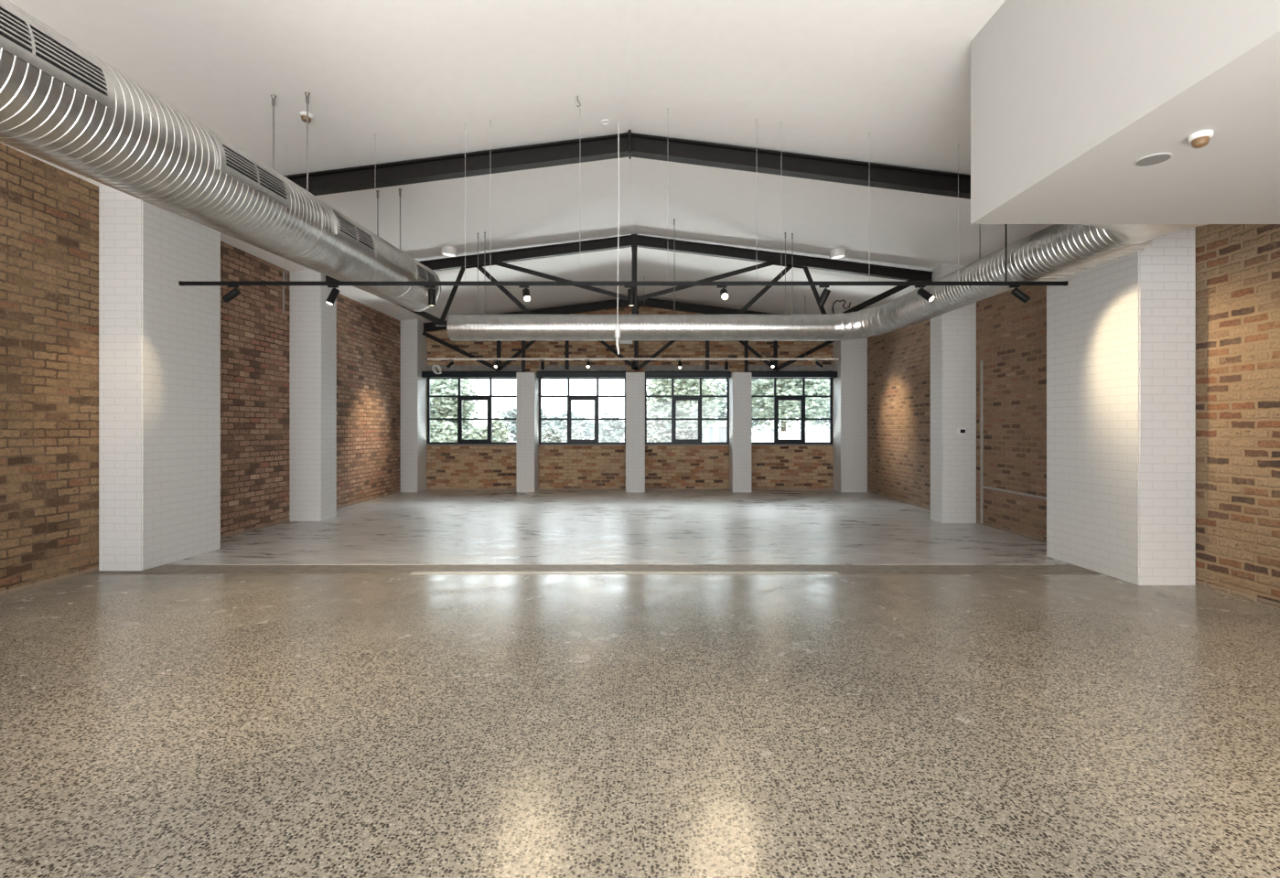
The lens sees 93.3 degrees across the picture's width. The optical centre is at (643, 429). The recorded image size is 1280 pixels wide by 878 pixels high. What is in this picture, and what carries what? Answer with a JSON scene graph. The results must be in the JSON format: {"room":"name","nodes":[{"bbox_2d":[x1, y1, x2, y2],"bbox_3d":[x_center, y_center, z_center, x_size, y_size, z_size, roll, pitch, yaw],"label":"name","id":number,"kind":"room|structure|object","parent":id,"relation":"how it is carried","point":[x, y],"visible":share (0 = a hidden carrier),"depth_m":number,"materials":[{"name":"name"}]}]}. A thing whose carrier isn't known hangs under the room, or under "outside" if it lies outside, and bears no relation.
{"room":"empty converted warehouse","nodes":[
{"label":"empty converted warehouse","id":0,"kind":"room"},
{"bbox_2d":[98,185,220,570],"bbox_3d":[-5.700,-0.586,7.195,0.480,4.273,1.230,0,0,0],"label":"pillar","id":1,"kind":"structure","parent":0,"point":[159,338],"depth_m":6.79,"materials":[{"name":"white paint"}]},
{"bbox_2d":[0,142,400,596],"bbox_3d":[-6.065,-0.578,5.200,0.250,4.255,20.900,0,0,0],"label":"wall","id":2,"kind":"structure","parent":0,"point":[49,214],"depth_m":6.40,"materials":[{"name":"brick"}]},
{"bbox_2d":[282,270,284,313],"bbox_3d":[-5.926,-2.255,9.950,0.026,0.710,0.026,0,0,23],"label":"conduit","id":3,"kind":"object","parent":2,"relation":"attached to","point":[283,271],"visible":1,"depth_m":9.94,"materials":[{"name":"grey metal"}]},
{"bbox_2d":[289,268,336,521],"bbox_3d":[-5.675,-0.589,10.395,0.530,4.279,0.530,0,0,0],"label":"pillar","id":4,"kind":"structure","parent":0,"point":[312,321],"depth_m":10.13,"materials":[{"name":"white paint"}]},
{"bbox_2d":[325,234,933,326],"bbox_3d":[-0.230,-2.535,10.300,11.420,1.550,0.120,0,0,0],"label":"roof truss","id":5,"kind":"object","parent":4,"relation":"attached to","point":[633,241],"visible":0.71,"depth_m":10.27,"materials":[{"name":"metal"}]},
{"bbox_2d":[400,319,426,492],"bbox_3d":[-5.730,-0.583,15.080,0.420,4.266,0.640,0,0,0],"label":"pillar","id":6,"kind":"structure","parent":0,"point":[413,343],"depth_m":14.76,"materials":[{"name":"white paint"}]},
{"bbox_2d":[0,0,1046,322],"bbox_3d":[-0.230,-3.053,5.200,11.920,0.875,20.900,0,0,0],"label":"ceiling","id":7,"kind":"structure","parent":0,"point":[409,74],"depth_m":5.90,"materials":[{"name":"paint"}]},
{"bbox_2d":[270,94,276,170],"bbox_3d":[-3.287,-2.560,5.370,0.042,0.816,0.042,0,0,0],"label":"hanger","id":8,"kind":"object","parent":7,"relation":"hanging from","point":[273,96],"visible":0.94,"depth_m":5.36,"materials":[{"name":"metal"}]},
{"bbox_2d":[0,0,441,311],"bbox_3d":[-3.154,-1.769,3.235,0.662,1.060,10.496,0,0,0],"label":"ventilation duct","id":9,"kind":"object","parent":8,"relation":"hanging from","point":[62,105],"visible":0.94,"depth_m":3.68,"materials":[{"name":"metal"}]},
{"bbox_2d":[0,0,115,110],"bbox_3d":[-2.863,-1.811,2.805,0.067,0.277,0.870,0,0,0],"label":"grille","id":10,"kind":"object","parent":9,"relation":"attached to","point":[26,44],"depth_m":2.92,"materials":[{"name":"metal"}]},
{"bbox_2d":[211,133,290,208],"bbox_3d":[-2.863,-1.877,4.450,0.067,0.274,0.800,0,0,0],"label":"grille","id":11,"kind":"object","parent":9,"relation":"attached to","point":[233,165],"depth_m":4.38,"materials":[{"name":"metal"}]},
{"bbox_2d":[330,208,376,256],"bbox_3d":[-2.863,-1.939,6.000,0.067,0.275,0.820,0,0,0],"label":"grille","id":12,"kind":"object","parent":9,"relation":"attached to","point":[349,233],"depth_m":5.94,"materials":[{"name":"metal"}]},
{"bbox_2d":[412,259,437,290],"bbox_3d":[-2.863,-2.016,7.940,0.067,0.271,0.740,0,0,0],"label":"grille","id":13,"kind":"object","parent":9,"relation":"attached to","point":[423,274],"depth_m":7.83,"materials":[{"name":"metal"}]},
{"bbox_2d":[299,111,313,122],"bbox_3d":[-3.189,-2.947,5.720,0.121,0.080,0.120,0,0,0],"label":"smoke detector","id":14,"kind":"object","parent":7,"relation":"attached to","point":[303,114],"visible":0.85,"depth_m":5.69,"materials":[{"name":"white plastic"}]},
{"bbox_2d":[304,91,310,190],"bbox_3d":[-2.997,-2.569,5.390,0.042,0.869,0.042,0,0,0],"label":"hanger","id":15,"kind":"object","parent":7,"relation":"hanging from","point":[306,93],"visible":1,"depth_m":5.38,"materials":[{"name":"metal"}]},
{"bbox_2d":[376,190,379,236],"bbox_3d":[-3.300,-2.599,7.510,0.042,0.735,0.042,0,0,0],"label":"hanger","id":16,"kind":"object","parent":7,"relation":"hanging from","point":[377,191],"visible":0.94,"depth_m":7.50,"materials":[{"name":"metal"}]},
{"bbox_2d":[398,188,401,249],"bbox_3d":[-3.033,-2.619,7.540,0.042,0.760,0.042,0,0,0],"label":"hanger","id":17,"kind":"object","parent":7,"relation":"hanging from","point":[400,189],"visible":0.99,"depth_m":7.53,"materials":[{"name":"metal"}]},
{"bbox_2d":[441,246,457,257],"bbox_3d":[-3.198,-2.927,9.950,0.258,0.146,0.252,0,0,0],"label":"recessed light","id":18,"kind":"object","parent":7,"relation":"in","point":[447,251],"visible":1,"depth_m":9.86,"materials":[{"name":"white metal"}]},
{"bbox_2d":[464,123,465,281],"bbox_3d":[-1.827,-2.327,6.200,0.010,1.634,0.010,0,0,0],"label":"wire","id":19,"kind":"object","parent":7,"relation":"hanging from","point":[465,123],"visible":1,"depth_m":6.20,"materials":[{"name":"metal"}]},
{"bbox_2d":[477,233,479,314],"bbox_3d":[-2.571,-2.420,9.400,0.030,1.270,0.030,0,0,0],"label":"hanger","id":20,"kind":"object","parent":7,"relation":"hanging from","point":[478,233],"visible":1,"depth_m":9.39,"materials":[{"name":"metal"}]},
{"bbox_2d":[446,224,1206,340],"bbox_3d":[0.717,-1.767,7.153,7.416,0.766,4.886,0,0,0],"label":"ventilation duct","id":21,"kind":"object","parent":20,"relation":"hanging from","point":[1056,252],"visible":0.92,"depth_m":9.14,"materials":[{"name":"metal"}]},
{"bbox_2d":[178,280,1068,286],"bbox_3d":[-0.202,-1.494,6.200,9.108,0.042,0.040,0,0,0],"label":"track","id":22,"kind":"object","parent":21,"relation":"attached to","point":[180,283],"visible":1,"depth_m":6.18,"materials":[{"name":"black metal"}]},
{"bbox_2d":[221,285,240,302],"bbox_3d":[-4.233,-1.388,6.206,0.182,0.178,0.074,0,0,8],"label":"track spotlight","id":23,"kind":"object","parent":22,"relation":"hanging from","point":[231,295],"visible":1,"depth_m":6.18,"materials":[{"name":"black metal"}]},
{"bbox_2d":[325,285,339,305],"bbox_3d":[-3.180,-1.369,6.183,0.114,0.214,0.123,0,0,0],"label":"track spotlight","id":24,"kind":"object","parent":22,"relation":"hanging from","point":[334,293],"visible":1,"depth_m":6.17,"materials":[{"name":"black metal"}]},
{"bbox_2d":[424,285,435,306],"bbox_3d":[-2.187,-1.370,6.202,0.107,0.212,0.079,0,0,0],"label":"track spotlight","id":25,"kind":"object","parent":22,"relation":"hanging from","point":[431,292],"visible":1,"depth_m":6.17,"materials":[{"name":"black metal"}]},
{"bbox_2d":[518,285,530,301],"bbox_3d":[-1.193,-1.381,6.160,0.108,0.191,0.174,0,0,-31],"label":"track spotlight","id":26,"kind":"object","parent":22,"relation":"hanging from","point":[526,295],"visible":1,"depth_m":6.13,"materials":[{"name":"black metal"}]},
{"bbox_2d":[624,285,634,306],"bbox_3d":[-0.139,-1.370,6.202,0.107,0.212,0.079,0,0,0],"label":"track spotlight","id":27,"kind":"object","parent":22,"relation":"hanging from","point":[630,292],"visible":1,"depth_m":6.17,"materials":[{"name":"black metal"}]},
{"bbox_2d":[716,285,728,300],"bbox_3d":[0.810,-1.389,6.156,0.108,0.176,0.182,0,0,0],"label":"track spotlight","id":28,"kind":"object","parent":22,"relation":"hanging from","point":[724,294],"visible":1,"depth_m":6.12,"materials":[{"name":"metal"}]},
{"bbox_2d":[817,285,830,306],"bbox_3d":[1.853,-1.370,6.209,0.144,0.212,0.092,0,0,40],"label":"track spotlight","id":29,"kind":"object","parent":22,"relation":"hanging from","point":[825,293],"visible":1,"depth_m":6.19,"materials":[{"name":"black metal"}]},
{"bbox_2d":[914,285,935,302],"bbox_3d":[2.875,-1.381,6.160,0.102,0.191,0.178,0,0,-34],"label":"track spotlight","id":30,"kind":"object","parent":22,"relation":"hanging from","point":[921,292],"visible":1,"depth_m":6.15,"materials":[{"name":"black metal"}]},
{"bbox_2d":[1009,285,1030,302],"bbox_3d":[3.864,-1.385,6.201,0.202,0.184,0.077,0,0,0],"label":"track spotlight","id":31,"kind":"object","parent":22,"relation":"hanging from","point":[1022,296],"visible":1,"depth_m":6.17,"materials":[{"name":"black metal"}]},
{"bbox_2d":[831,299,850,313],"bbox_3d":[3.091,-1.901,9.401,0.278,0.221,0.100,0,0,0],"label":"loose cable","id":32,"kind":"object","parent":21,"relation":"attached to","point":[843,299],"visible":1,"depth_m":9.40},
{"bbox_2d":[614,132,620,354],"bbox_3d":[-0.278,-2.067,6.550,0.060,2.517,0.060,0,0,0],"label":"cable","id":33,"kind":"object","parent":7,"relation":"hanging from","point":[617,328],"visible":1,"depth_m":6.55,"materials":[{"name":"white plastic"}]},
{"bbox_2d":[425,357,840,360],"bbox_3d":[-0.219,-1.524,13.150,9.028,0.042,0.040,0,0,0],"label":"track","id":34,"kind":"object","parent":7,"relation":"hanging from","point":[426,359],"visible":1,"depth_m":13.13,"materials":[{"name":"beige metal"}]},
{"bbox_2d":[446,359,453,368],"bbox_3d":[-4.203,-1.411,13.149,0.175,0.192,0.077,0,0,0],"label":"track spotlight","id":35,"kind":"object","parent":34,"relation":"hanging from","point":[451,363],"visible":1,"depth_m":13.12,"materials":[{"name":"black metal"}]},
{"bbox_2d":[493,359,498,368],"bbox_3d":[-3.204,-1.411,13.111,0.107,0.193,0.174,0,0,0],"label":"track spotlight","id":36,"kind":"object","parent":34,"relation":"hanging from","point":[496,360],"visible":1,"depth_m":13.10,"materials":[{"name":"black metal"}]},
{"bbox_2d":[538,359,544,369],"bbox_3d":[-2.208,-1.399,13.158,0.107,0.215,0.098,0,0,0],"label":"track spotlight","id":37,"kind":"object","parent":34,"relation":"hanging from","point":[541,360],"visible":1,"depth_m":13.13,"materials":[{"name":"black metal"}]},
{"bbox_2d":[584,359,590,368],"bbox_3d":[-1.212,-1.411,13.111,0.107,0.193,0.174,0,0,0],"label":"track spotlight","id":38,"kind":"object","parent":34,"relation":"hanging from","point":[587,360],"visible":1,"depth_m":13.10,"materials":[{"name":"black metal"}]},
{"bbox_2d":[629,359,634,369],"bbox_3d":[-0.236,-1.399,13.158,0.107,0.215,0.098,0,0,0],"label":"track spotlight","id":39,"kind":"object","parent":34,"relation":"hanging from","point":[631,360],"visible":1,"depth_m":13.13,"materials":[{"name":"black metal"}]},
{"bbox_2d":[676,359,681,368],"bbox_3d":[0.780,-1.404,13.118,0.107,0.207,0.158,0,0,0],"label":"track spotlight","id":40,"kind":"object","parent":34,"relation":"hanging from","point":[678,360],"visible":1,"depth_m":13.10,"materials":[{"name":"black metal"}]},
{"bbox_2d":[722,359,728,369],"bbox_3d":[1.797,-1.399,13.158,0.107,0.215,0.098,0,0,0],"label":"track spotlight","id":41,"kind":"object","parent":34,"relation":"hanging from","point":[725,360],"visible":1,"depth_m":13.13,"materials":[{"name":"black metal"}]},
{"bbox_2d":[768,359,774,368],"bbox_3d":[2.783,-1.411,13.111,0.107,0.193,0.174,0,0,0],"label":"track spotlight","id":42,"kind":"object","parent":34,"relation":"hanging from","point":[770,360],"visible":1,"depth_m":13.11,"materials":[{"name":"black metal"}]},
{"bbox_2d":[813,359,823,367],"bbox_3d":[3.817,-1.416,13.149,0.203,0.182,0.077,0,0,0],"label":"track spotlight","id":43,"kind":"object","parent":34,"relation":"hanging from","point":[817,363],"visible":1,"depth_m":13.12,"materials":[{"name":"black metal"}]},
{"bbox_2d":[784,232,786,314],"bbox_3d":[2.215,-2.423,9.400,0.030,1.276,0.030,0,0,0],"label":"hanger","id":44,"kind":"object","parent":7,"relation":"hanging from","point":[784,232],"visible":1,"depth_m":9.39,"materials":[{"name":"metal"}]},
{"bbox_2d":[829,248,846,259],"bbox_3d":[3.206,-2.890,9.950,0.258,0.146,0.252,0,0,0],"label":"recessed light","id":45,"kind":"object","parent":7,"relation":"in","point":[835,253],"visible":0.98,"depth_m":9.87,"materials":[{"name":"white metal"}]},
{"bbox_2d":[831,255,844,258],"bbox_3d":[3.208,-2.840,9.950,0.197,0.033,0.198,0,0,0],"label":"diffuser","id":46,"kind":"object","parent":45,"relation":"attached to","point":[833,256],"depth_m":9.93,"materials":[{"name":"white plastic"}]},
{"bbox_2d":[957,142,958,281],"bbox_3d":[3.236,-2.224,6.200,0.010,1.429,0.010,0,0,0],"label":"wire","id":47,"kind":"object","parent":7,"relation":"hanging from","point":[958,143],"visible":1,"depth_m":6.20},
{"bbox_2d":[978,224,980,258],"bbox_3d":[4.000,-2.397,7.170,0.042,0.899,0.042,0,0,0],"label":"hanger","id":48,"kind":"object","parent":7,"relation":"hanging from","point":[979,224],"visible":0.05,"depth_m":7.17,"materials":[{"name":"metal"}]},
{"bbox_2d":[1005,224,1006,281],"bbox_3d":[3.725,-2.195,6.200,0.048,1.370,0.048,0,0,0],"label":"rod","id":49,"kind":"object","parent":7,"relation":"hanging from","point":[1005,224],"visible":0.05,"depth_m":6.19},
{"bbox_2d":[516,372,538,492],"bbox_3d":[-2.880,0.082,15.080,0.440,2.937,0.640,0,0,0],"label":"pillar","id":50,"kind":"structure","parent":0,"point":[527,383],"depth_m":14.76,"materials":[{"name":"white paint"}]},
{"bbox_2d":[421,371,519,377],"bbox_3d":[-4.310,-1.365,15.140,2.420,0.150,0.160,0,0,0],"label":"lintel","id":51,"kind":"object","parent":50,"relation":"attached to","point":[424,374],"visible":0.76,"depth_m":15.06,"materials":[{"name":"paint"}]},
{"bbox_2d":[431,365,441,374],"bbox_3d":[-5.136,-1.481,15.037,0.243,0.232,0.042,0,0,0],"label":"cable coil","id":52,"kind":"object","parent":51,"relation":"hanging from","point":[434,366],"visible":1,"depth_m":15.03,"materials":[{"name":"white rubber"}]},
{"bbox_2d":[519,340,526,372],"bbox_3d":[-2.947,-1.843,14.890,0.160,0.913,0.120,0,0,0],"label":"steel post","id":53,"kind":"object","parent":50,"relation":"on","point":[522,341],"visible":0.62,"depth_m":14.86,"materials":[{"name":"black metal"}]},
{"bbox_2d":[536,371,626,377],"bbox_3d":[-1.542,-1.365,15.140,2.235,0.150,0.160,0,0,0],"label":"lintel","id":54,"kind":"object","parent":50,"relation":"attached to","point":[539,374],"visible":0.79,"depth_m":15.06,"materials":[{"name":"paint"}]},
{"bbox_2d":[87,565,1102,574],"bbox_3d":[-0.230,1.677,6.670,11.920,0.246,0.480,0,0,0],"label":"threshold strip","id":55,"kind":"object","parent":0,"point":[163,569],"visible":0.12,"depth_m":6.69,"materials":[{"name":"concrete"}]},
{"bbox_2d":[409,571,838,574],"bbox_3d":[-0.200,1.675,6.518,4.600,0.251,0.095,0,0,0],"label":"edging","id":56,"kind":"object","parent":55,"relation":"in","point":[413,573],"visible":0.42,"depth_m":6.49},
{"bbox_2d":[164,489,1073,565],"bbox_3d":[-0.230,1.675,11.280,11.920,0.250,8.740,0,0,0],"label":"floor","id":57,"kind":"structure","parent":0,"point":[428,527],"depth_m":8.93,"materials":[{"name":"concrete"}]},
{"bbox_2d":[426,305,833,489],"bbox_3d":[-0.230,-0.895,15.525,11.420,4.890,0.250,0,0,0],"label":"wall","id":58,"kind":"structure","parent":0,"point":[447,467],"depth_m":15.40,"materials":[{"name":"brick"}]},
{"bbox_2d":[426,377,516,445],"bbox_3d":[-4.310,-0.453,15.447,2.420,1.755,0.125,0,0,0],"label":"window","id":59,"kind":"structure","parent":58,"relation":"in","point":[460,442],"depth_m":15.45,"materials":[{"name":"paint"}]},
{"bbox_2d":[426,365,521,371],"bbox_3d":[-4.310,-1.530,15.410,2.420,0.180,0.080,0,0,0],"label":"lintel","id":60,"kind":"object","parent":58,"relation":"attached to","point":[454,368],"visible":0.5,"depth_m":15.37,"materials":[{"name":"grey concrete"}]},
{"bbox_2d":[538,377,625,445],"bbox_3d":[-1.542,-0.453,15.447,2.235,1.755,0.125,0,0,0],"label":"window","id":61,"kind":"structure","parent":58,"relation":"in","point":[570,442],"depth_m":15.45,"materials":[{"name":"paint"}]},
{"bbox_2d":[538,365,626,371],"bbox_3d":[-1.542,-1.530,15.410,2.235,0.180,0.080,0,0,0],"label":"lintel","id":62,"kind":"object","parent":58,"relation":"attached to","point":[547,368],"visible":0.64,"depth_m":15.37,"materials":[{"name":"grey concrete"}]},
{"bbox_2d":[619,340,632,344],"bbox_3d":[-0.443,-2.201,15.355,0.340,0.085,0.090,0,0,0],"label":"batten","id":63,"kind":"object","parent":58,"relation":"attached to","point":[620,341],"visible":1,"depth_m":15.31,"materials":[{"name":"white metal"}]},
{"bbox_2d":[645,377,729,445],"bbox_3d":[1.115,-0.453,15.447,2.150,1.755,0.125,0,0,0],"label":"window","id":64,"kind":"structure","parent":58,"relation":"in","point":[674,442],"depth_m":15.45,"materials":[{"name":"paint"}]},
{"bbox_2d":[645,365,729,371],"bbox_3d":[1.115,-1.530,15.410,2.150,0.180,0.080,0,0,0],"label":"lintel","id":65,"kind":"object","parent":58,"relation":"attached to","point":[648,368],"visible":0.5,"depth_m":15.37,"materials":[{"name":"grey concrete"}]},
{"bbox_2d":[748,365,833,371],"bbox_3d":[3.745,-1.530,15.410,2.190,0.180,0.080,0,0,0],"label":"lintel","id":66,"kind":"object","parent":58,"relation":"attached to","point":[751,368],"visible":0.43,"depth_m":15.37,"materials":[{"name":"grey concrete"}]},
{"bbox_2d":[751,377,833,445],"bbox_3d":[3.745,-0.453,15.447,2.190,1.755,0.125,0,0,0],"label":"window","id":67,"kind":"structure","parent":58,"relation":"in","point":[777,442],"depth_m":15.45,"materials":[{"name":"paint"}]},
{"bbox_2d":[625,372,645,492],"bbox_3d":[-0.193,0.082,15.080,0.465,2.937,0.640,0,0,0],"label":"pillar","id":68,"kind":"structure","parent":0,"point":[635,381],"depth_m":14.76,"materials":[{"name":"white paint"}]},
{"bbox_2d":[421,296,836,371],"bbox_3d":[-0.330,-2.359,15.000,10.302,1.863,0.120,0,0,0],"label":"roof truss","id":69,"kind":"object","parent":68,"relation":"on","point":[569,309],"visible":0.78,"depth_m":14.96,"materials":[{"name":"metal"}]},
{"bbox_2d":[0,574,1279,877],"bbox_3d":[-0.230,1.675,0.590,11.920,0.250,11.680,0,0,0],"label":"floor","id":70,"kind":"structure","parent":0,"point":[152,726],"depth_m":3.15,"materials":[{"name":"concrete"}]},
{"bbox_2d":[729,372,751,492],"bbox_3d":[2.420,0.082,15.080,0.460,2.937,0.640,0,0,0],"label":"pillar","id":71,"kind":"structure","parent":0,"point":[739,382],"depth_m":14.76,"materials":[{"name":"white paint"}]},
{"bbox_2d":[645,371,731,377],"bbox_3d":[1.115,-1.365,15.140,2.150,0.150,0.160,0,0,0],"label":"lintel","id":72,"kind":"object","parent":71,"relation":"attached to","point":[648,374],"visible":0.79,"depth_m":15.06,"materials":[{"name":"paint"}]},
{"bbox_2d":[742,340,750,372],"bbox_3d":[2.539,-1.843,14.890,0.160,0.913,0.120,0,0,0],"label":"steel post","id":73,"kind":"object","parent":71,"relation":"on","point":[746,341],"visible":0.62,"depth_m":14.86,"materials":[{"name":"black metal"}]},
{"bbox_2d":[750,371,837,377],"bbox_3d":[3.745,-1.365,15.140,2.190,0.150,0.160,0,0,0],"label":"lintel","id":74,"kind":"object","parent":71,"relation":"attached to","point":[754,374],"visible":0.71,"depth_m":15.06,"materials":[{"name":"paint"}]},
{"bbox_2d":[833,337,867,492],"bbox_3d":[5.160,-0.606,15.080,0.640,4.311,0.640,0,0,0],"label":"pillar","id":75,"kind":"structure","parent":0,"point":[850,386],"depth_m":14.76,"materials":[{"name":"white paint"}]},
{"bbox_2d":[930,263,976,523],"bbox_3d":[5.200,-0.601,10.145,0.560,4.302,0.430,0,0,0],"label":"pillar","id":76,"kind":"structure","parent":0,"point":[952,333],"depth_m":9.93,"materials":[{"name":"white paint"}]},
{"bbox_2d":[956,428,965,434],"bbox_3d":[5.221,0.038,9.920,0.150,0.110,0.024,0,0,0],"label":"control panel","id":77,"kind":"object","parent":76,"relation":"attached to","point":[959,431],"visible":1,"depth_m":9.92,"materials":[{"name":"white plastic"}]},
{"bbox_2d":[867,224,1279,609],"bbox_3d":[5.605,-0.587,5.200,0.250,4.274,20.900,0,0,0],"label":"wall","id":78,"kind":"structure","parent":0,"point":[1238,265],"depth_m":5.92,"materials":[{"name":"brick"}]},
{"bbox_2d":[980,360,982,524],"bbox_3d":[5.466,0.215,9.750,0.037,2.630,0.037,0,0,23],"label":"conduit","id":79,"kind":"object","parent":78,"relation":"attached to","point":[981,360],"visible":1,"depth_m":9.74,"materials":[{"name":"grey metal"}]},
{"bbox_2d":[981,485,1046,499],"bbox_3d":[5.464,0.940,8.560,0.036,0.056,2.320,0,0,0],"label":"conduit","id":80,"kind":"object","parent":78,"relation":"attached to","point":[984,487],"visible":0.65,"depth_m":8.85,"materials":[{"name":"grey metal"}]},
{"bbox_2d":[1046,224,1195,585],"bbox_3d":[5.195,-0.601,6.670,0.570,4.303,1.380,0,0,0],"label":"pillar","id":81,"kind":"structure","parent":0,"point":[1121,336],"depth_m":6.17,"materials":[{"name":"white paint"}]},
{"bbox_2d":[283,129,970,199],"bbox_3d":[0.100,-2.858,6.782,10.760,0.934,0.155,0,0,0],"label":"rafter","id":82,"kind":"object","parent":81,"relation":"attached to","point":[604,147],"visible":0.71,"depth_m":6.78,"materials":[{"name":"paint"}]},
{"bbox_2d":[970,0,1279,224],"bbox_3d":[4.015,-2.316,-0.150,2.930,1.441,9.700,0,0,0],"label":"bulkhead","id":83,"kind":"object","parent":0,"point":[1067,95],"visible":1,"depth_m":3.63,"materials":[{"name":"white paint"}]},
{"bbox_2d":[1133,152,1172,166],"bbox_3d":[3.013,-1.593,3.570,0.180,0.012,0.180,0,0,0],"label":"ceiling speaker","id":84,"kind":"object","parent":83,"relation":"attached to","point":[1153,159],"visible":1,"depth_m":3.56,"materials":[{"name":"grey plastic"}]},
{"bbox_2d":[1187,129,1213,148],"bbox_3d":[3.017,-1.563,3.270,0.104,0.073,0.104,0,0,0],"label":"smoke detector","id":85,"kind":"object","parent":83,"relation":"attached to","point":[1199,139],"visible":1,"depth_m":3.25,"materials":[{"name":"white plastic"}]},
{"label":"outside","id":86,"kind":"structure","parent":0,"visible":0},
{"bbox_3d":[0.000,1.725,52.850,120.000,0.250,74.300,0,0,0],"label":"ground","id":87,"kind":"structure","parent":86,"visible":0},
{"bbox_2d":[430,379,482,433],"bbox_3d":[-8.320,-0.517,24.454,3.574,4.344,3.490,0,0,-30],"label":"street tree","id":88,"kind":"object","parent":87,"relation":"on","point":[447,407],"visible":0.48,"depth_m":23.86,"materials":[{"name":"green plant"}]},
{"bbox_2d":[430,417,510,441],"bbox_3d":[-6.505,0.587,22.187,3.242,2.050,1.320,0,0,0],"label":"hedge","id":89,"kind":"object","parent":87,"relation":"on","point":[446,432],"visible":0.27,"depth_m":22.00,"materials":[{"name":"green plant"}]},
{"bbox_2d":[494,405,559,441],"bbox_3d":[-5.433,0.241,27.775,2.904,2.831,2.612,0,0,42],"label":"street tree","id":90,"kind":"object","parent":87,"relation":"on","point":[511,425],"visible":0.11,"depth_m":27.39,"materials":[{"name":"green plant"}]},
{"bbox_2d":[541,422,583,441],"bbox_3d":[-3.021,0.692,22.449,1.664,1.839,1.254,0,0,0],"label":"hedge","id":91,"kind":"object","parent":87,"relation":"on","point":[552,434],"visible":0.34,"depth_m":22.21,"materials":[{"name":"green plant"}]},
{"bbox_2d":[548,406,599,441],"bbox_3d":[-3.581,0.241,31.071,3.308,2.831,3.248,0,0,41],"label":"street tree","id":92,"kind":"object","parent":87,"relation":"on","point":[562,424],"visible":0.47,"depth_m":30.35,"materials":[{"name":"green plant"}]},
{"bbox_2d":[592,409,624,441],"bbox_3d":[-1.332,0.413,25.925,1.627,2.490,1.718,0,0,24],"label":"street tree","id":93,"kind":"object","parent":87,"relation":"on","point":[610,430],"visible":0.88,"depth_m":25.67,"materials":[{"name":"green plant"}]},
{"bbox_2d":[613,379,726,441],"bbox_3d":[1.273,-1.066,25.340,5.050,5.440,4.978,0,0,22],"label":"street tree","id":94,"kind":"object","parent":87,"relation":"on","point":[662,387],"visible":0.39,"depth_m":23.98,"materials":[{"name":"green plant"}]},
{"bbox_2d":[646,406,705,441],"bbox_3d":[1.010,0.380,21.987,2.555,2.463,1.409,0,0,-9],"label":"hedge","id":95,"kind":"object","parent":87,"relation":"on","point":[657,430],"visible":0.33,"depth_m":21.81,"materials":[{"name":"green plant"}]},
{"bbox_2d":[707,420,726,441],"bbox_3d":[2.700,0.665,20.400,0.960,1.870,1.120,0,0,0],"label":"garden shed","id":96,"kind":"object","parent":87,"relation":"on","point":[717,430],"visible":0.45,"depth_m":19.90,"materials":[{"name":"white paint"}]},
{"bbox_2d":[703,379,780,441],"bbox_3d":[5.141,-1.680,30.973,4.451,6.667,4.659,0,0,-34],"label":"street tree","id":97,"kind":"object","parent":87,"relation":"on","point":[724,389],"visible":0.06,"depth_m":30.69,"materials":[{"name":"green plant"}]},
{"bbox_2d":[721,379,829,431],"bbox_3d":[6.186,-1.009,26.143,4.340,5.326,5.240,0,0,-26],"label":"street tree","id":98,"kind":"object","parent":87,"relation":"on","point":[790,409],"visible":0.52,"depth_m":25.16,"materials":[{"name":"green plant"}]},
{"bbox_2d":[752,430,829,441],"bbox_3d":[7.000,0.815,22.700,5.720,1.570,0.320,0,0,0],"label":"wall","id":99,"kind":"structure","parent":87,"relation":"on","point":[758,436],"depth_m":22.60,"materials":[{"name":"white paint"}]},
{"bbox_2d":[807,393,829,429],"bbox_3d":[10.270,-0.521,31.536,4.071,4.352,4.287,0,0,0],"label":"street tree","id":100,"kind":"object","parent":87,"relation":"on","point":[818,422],"visible":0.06,"depth_m":31.75,"materials":[{"name":"green plant"}]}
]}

